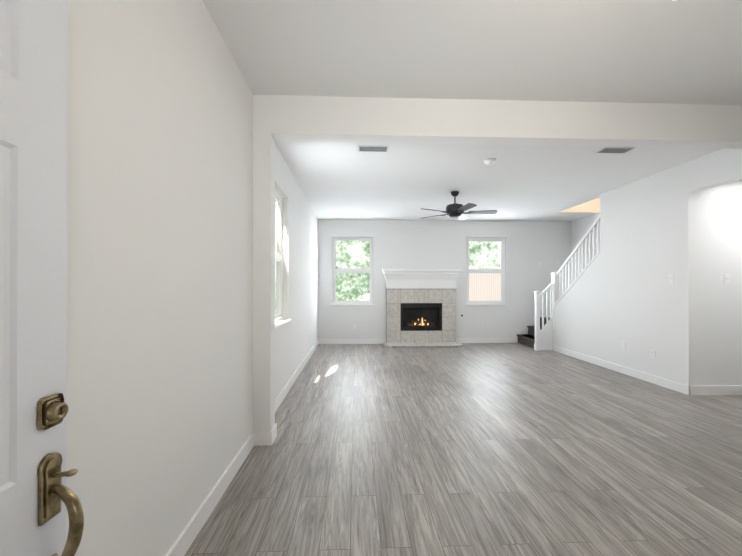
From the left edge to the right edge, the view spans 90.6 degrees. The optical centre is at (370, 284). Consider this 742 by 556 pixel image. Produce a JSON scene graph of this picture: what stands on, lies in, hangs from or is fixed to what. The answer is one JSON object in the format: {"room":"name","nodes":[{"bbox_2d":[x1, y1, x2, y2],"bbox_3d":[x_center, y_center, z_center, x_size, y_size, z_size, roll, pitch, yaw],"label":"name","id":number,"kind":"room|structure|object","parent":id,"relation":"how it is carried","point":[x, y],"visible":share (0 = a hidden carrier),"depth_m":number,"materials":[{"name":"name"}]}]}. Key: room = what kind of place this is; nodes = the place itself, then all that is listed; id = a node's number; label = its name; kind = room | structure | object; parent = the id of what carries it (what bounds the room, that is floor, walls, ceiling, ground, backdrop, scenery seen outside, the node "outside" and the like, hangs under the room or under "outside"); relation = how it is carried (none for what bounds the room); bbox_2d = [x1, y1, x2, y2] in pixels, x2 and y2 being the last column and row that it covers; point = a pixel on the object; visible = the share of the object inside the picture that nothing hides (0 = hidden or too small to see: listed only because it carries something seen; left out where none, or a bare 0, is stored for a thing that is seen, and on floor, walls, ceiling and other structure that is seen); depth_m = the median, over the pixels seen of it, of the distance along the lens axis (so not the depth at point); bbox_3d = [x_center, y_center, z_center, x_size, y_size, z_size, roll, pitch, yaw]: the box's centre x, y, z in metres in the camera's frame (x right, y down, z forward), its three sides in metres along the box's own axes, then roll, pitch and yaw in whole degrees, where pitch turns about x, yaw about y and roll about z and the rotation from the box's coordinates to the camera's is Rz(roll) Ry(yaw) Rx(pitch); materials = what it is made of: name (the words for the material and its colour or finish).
{"room":"living room","nodes":[
{"label":"living room","id":0,"kind":"room"},
{"bbox_2d":[66,0,317,555],"bbox_3d":[-1.040,-0.409,3.313,0.150,3.400,9.800,0,0,-2],"label":"wall","id":1,"kind":"structure","parent":0,"point":[159,377],"depth_m":1.55,"materials":[{"name":"paint"}]},
{"bbox_2d":[0,0,83,555],"bbox_3d":[-0.762,0.254,0.502,0.143,2.030,0.912,0,0,-2],"label":"door","id":2,"kind":"structure","parent":1,"relation":"in","point":[38,496],"depth_m":0.86,"materials":[{"name":"paint"}]},
{"bbox_2d":[165,432,253,555],"bbox_3d":[-0.852,1.229,0.758,0.015,0.106,4.390,0,0,-2],"label":"baseboard","id":3,"kind":"structure","parent":1,"relation":"attached to","point":[181,545],"depth_m":2.04,"materials":[{"name":"paint"}]},
{"bbox_2d":[254,431,271,445],"bbox_3d":[-0.873,1.237,2.946,0.155,0.106,0.015,0,0,-2],"label":"baseboard","id":4,"kind":"structure","parent":1,"relation":"attached to","point":[262,438],"depth_m":2.94,"materials":[{"name":"paint"}]},
{"bbox_2d":[253,133,274,431],"bbox_3d":[-0.884,0.035,3.038,0.140,2.510,0.160,0,0,-2],"label":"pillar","id":5,"kind":"structure","parent":1,"relation":"attached to","point":[263,282],"depth_m":2.96,"materials":[{"name":"paint"}]},
{"bbox_2d":[271,424,276,443],"bbox_3d":[-0.806,1.237,3.037,0.015,0.106,0.160,0,0,-2],"label":"baseboard","id":6,"kind":"structure","parent":1,"relation":"attached to","point":[274,431],"depth_m":3.04,"materials":[{"name":"paint"}]},
{"bbox_2d":[275,189,282,322],"bbox_3d":[-1.096,-0.318,4.061,0.060,1.492,0.896,0,0,-2],"label":"window","id":7,"kind":"structure","parent":1,"relation":"in","point":[279,260],"depth_m":4.44,"materials":[{"name":"plastic"}]},
{"bbox_2d":[275,319,291,329],"bbox_3d":[-1.014,0.439,4.062,0.105,0.026,0.970,0,0,-2],"label":"sill","id":8,"kind":"structure","parent":1,"relation":"on","point":[280,323],"depth_m":4.11,"materials":[{"name":"paint"}]},
{"bbox_2d":[275,339,318,411],"bbox_3d":[-1.052,1.246,5.584,0.015,0.106,4.950,0,0,-2],"label":"baseboard","id":9,"kind":"structure","parent":1,"relation":"attached to","point":[284,391],"depth_m":4.79,"materials":[{"name":"paint"}]},
{"bbox_2d":[318,219,571,338],"bbox_3d":[1.757,-0.391,8.258,5.850,3.400,0.150,0,0,-2],"label":"wall","id":10,"kind":"structure","parent":0,"point":[419,243],"depth_m":8.19,"materials":[{"name":"paint"}]},
{"bbox_2d":[332,237,372,303],"bbox_3d":[-0.409,-0.303,8.193,0.899,1.492,0.060,0,0,-2],"label":"window","id":11,"kind":"structure","parent":10,"relation":"in","point":[335,270],"depth_m":8.17,"materials":[{"name":"plastic"}]},
{"bbox_2d":[319,339,385,343],"bbox_3d":[-0.418,1.255,8.080,1.490,0.106,0.015,0,0,-2],"label":"baseboard","id":12,"kind":"structure","parent":10,"relation":"attached to","point":[352,341],"depth_m":8.07,"materials":[{"name":"paint"}]},
{"bbox_2d":[330,304,374,305],"bbox_3d":[-0.405,0.453,8.108,0.973,0.026,0.105,0,0,-2],"label":"sill","id":13,"kind":"structure","parent":10,"relation":"on","point":[352,305],"depth_m":8.06,"materials":[{"name":"paint"}]},
{"bbox_2d":[456,338,509,342],"bbox_3d":[2.520,1.256,8.201,1.330,0.106,0.015,0,0,-2],"label":"baseboard","id":14,"kind":"structure","parent":10,"relation":"on","point":[483,340],"depth_m":8.19,"materials":[{"name":"paint"}]},
{"bbox_2d":[467,238,504,303],"bbox_3d":[2.582,-0.303,8.317,0.899,1.492,0.060,0,0,-2],"label":"window","id":15,"kind":"structure","parent":10,"relation":"in","point":[502,262],"depth_m":8.30,"materials":[{"name":"plastic"}]},
{"bbox_2d":[465,304,508,304],"bbox_3d":[2.585,0.454,8.232,0.973,0.026,0.105,0,0,-2],"label":"sill","id":16,"kind":"structure","parent":10,"relation":"on","point":[486,304],"depth_m":8.18,"materials":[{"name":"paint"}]},
{"bbox_2d":[184,343,741,555],"bbox_3d":[2.357,1.342,3.448,6.950,0.100,9.800,0,0,-2],"label":"floor","id":17,"kind":"structure","parent":0,"point":[492,449],"depth_m":2.63,"materials":[{"name":"grey wood"}]},
{"bbox_2d":[382,268,462,347],"bbox_3d":[1.103,0.482,7.851,1.690,1.650,0.596,0,0,-2],"label":"fireplace","id":18,"kind":"object","parent":17,"relation":"on","point":[420,307],"visible":1,"depth_m":7.98,"materials":[{"name":"tile"}]},
{"bbox_2d":[510,215,599,350],"bbox_3d":[3.885,0.073,6.582,1.424,2.457,3.357,0,0,-2],"label":"staircase","id":19,"kind":"structure","parent":17,"relation":"on","point":[538,336],"depth_m":7.21,"materials":[{"name":"paint"}]},
{"bbox_2d":[203,0,741,104],"bbox_3d":[2.463,-1.597,0.905,6.650,0.120,4.390,0,0,-2],"label":"ceiling","id":20,"kind":"structure","parent":0,"point":[661,51],"depth_m":2.38,"materials":[{"name":"paint"}]},
{"bbox_2d":[253,95,741,148],"bbox_3d":[1.294,-1.664,3.134,4.500,0.890,0.160,0,0,-2],"label":"header beam","id":21,"kind":"structure","parent":0,"point":[407,120],"depth_m":3.05,"materials":[{"name":"paint"}]},
{"bbox_2d":[275,141,722,220],"bbox_3d":[1.303,-1.510,5.691,4.730,0.140,4.950,0,0,-2],"label":"ceiling","id":22,"kind":"structure","parent":0,"point":[396,181],"depth_m":4.86,"materials":[{"name":"paint"}]},
{"bbox_2d":[357,145,388,151],"bbox_3d":[0.021,-1.441,3.901,0.330,0.010,0.160,0,0,-2],"label":"ceiling vent","id":23,"kind":"object","parent":22,"relation":"in","point":[364,148],"visible":1,"depth_m":3.88,"materials":[{"name":"metal"}]},
{"bbox_2d":[423,191,496,220],"bbox_3d":[1.330,-1.244,5.690,1.209,0.391,1.205,0,0,-2],"label":"fan","id":24,"kind":"object","parent":22,"relation":"hanging from","point":[455,210],"visible":1,"depth_m":5.63,"materials":[{"name":"black metal"}]},
{"bbox_2d":[484,158,495,164],"bbox_3d":[1.382,-1.425,4.268,0.136,0.038,0.136,0,0,-2],"label":"smoke detector","id":25,"kind":"object","parent":22,"relation":"attached to","point":[489,161],"visible":1,"depth_m":4.23,"materials":[{"name":"white plastic"}]},
{"bbox_2d":[595,147,633,153],"bbox_3d":[2.622,-1.441,3.949,0.330,0.010,0.160,0,0,-2],"label":"ceiling vent","id":26,"kind":"object","parent":22,"relation":"in","point":[622,150],"visible":1,"depth_m":3.94,"materials":[{"name":"metal"}]},
{"bbox_2d":[536,212,596,220],"bbox_3d":[4.128,-1.583,7.810,0.850,0.300,0.950,0,0,-2],"label":"ceiling","id":27,"kind":"structure","parent":0,"point":[559,216],"depth_m":7.74,"materials":[{"name":"paint"}]},
{"bbox_2d":[560,197,599,212],"bbox_3d":[4.148,-1.594,7.323,0.850,0.320,0.024,0,0,-2],"label":"wall","id":28,"kind":"structure","parent":0,"point":[592,206],"depth_m":7.32,"materials":[{"name":"beige paint"}]},
{"bbox_2d":[571,213,599,279],"bbox_3d":[4.687,-0.398,6.388,0.150,3.400,3.830,0,0,-2],"label":"wall","id":29,"kind":"structure","parent":0,"point":[580,227],"depth_m":7.93,"materials":[{"name":"paint"}]},
{"bbox_2d":[530,148,741,385],"bbox_3d":[3.726,-0.400,5.788,0.120,3.400,4.950,0,0,-2],"label":"wall","id":30,"kind":"structure","parent":0,"point":[648,234],"depth_m":4.90,"materials":[{"name":"paint"}]},
{"bbox_2d":[554,346,689,394],"bbox_3d":[3.660,1.247,5.747,0.015,0.106,2.915,0,0,-2],"label":"baseboard","id":31,"kind":"structure","parent":30,"relation":"attached to","point":[669,384],"depth_m":5.22,"materials":[{"name":"paint"}]},
{"bbox_2d":[622,341,625,349],"bbox_3d":[3.680,0.893,5.345,0.008,0.116,0.072,0,0,-2],"label":"electrical outlet","id":32,"kind":"object","parent":30,"relation":"attached to","point":[623,345],"visible":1,"depth_m":5.34,"materials":[{"name":"white plastic"}]},
{"bbox_2d":[651,349,654,358],"bbox_3d":[3.702,0.916,4.820,0.008,0.116,0.072,0,0,-2],"label":"electrical outlet","id":33,"kind":"object","parent":30,"relation":"attached to","point":[653,354],"visible":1,"depth_m":4.81,"materials":[{"name":"white plastic"}]},
{"bbox_2d":[668,274,673,282],"bbox_3d":[3.713,-0.072,4.545,0.009,0.116,0.072,0,0,-2],"label":"switch plate","id":34,"kind":"object","parent":30,"relation":"attached to","point":[670,278],"visible":1,"depth_m":4.54,"materials":[{"name":"white plastic"}]},
{"bbox_2d":[698,179,741,385],"bbox_3d":[4.744,-0.405,4.414,1.800,3.400,0.120,0,0,-2],"label":"wall","id":35,"kind":"structure","parent":0,"point":[719,299],"depth_m":4.33,"materials":[{"name":"paint"}]},
{"bbox_2d":[688,385,741,394],"bbox_3d":[4.679,1.242,4.338,1.935,0.106,0.015,0,0,-2],"label":"baseboard","id":36,"kind":"structure","parent":35,"relation":"attached to","point":[718,390],"depth_m":4.30,"materials":[{"name":"paint"}]},
{"bbox_2d":[724,274,729,282],"bbox_3d":[4.193,-0.070,4.325,0.072,0.116,0.009,0,0,-2],"label":"light switch","id":37,"kind":"object","parent":35,"relation":"attached to","point":[726,278],"visible":1,"depth_m":4.32,"materials":[{"name":"white plastic"}]},
{"label":"outside","id":38,"kind":"structure","parent":0,"visible":0},
{"bbox_2d":[275,201,275,314],"bbox_3d":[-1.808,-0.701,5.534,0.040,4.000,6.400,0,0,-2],"label":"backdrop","id":39,"kind":"structure","parent":38,"point":[275,251],"depth_m":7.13,"materials":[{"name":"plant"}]},
{"bbox_2d":[336,241,500,300],"bbox_3d":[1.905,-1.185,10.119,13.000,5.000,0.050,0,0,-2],"label":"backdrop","id":40,"kind":"structure","parent":38,"point":[352,255],"depth_m":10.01,"materials":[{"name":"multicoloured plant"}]}
]}

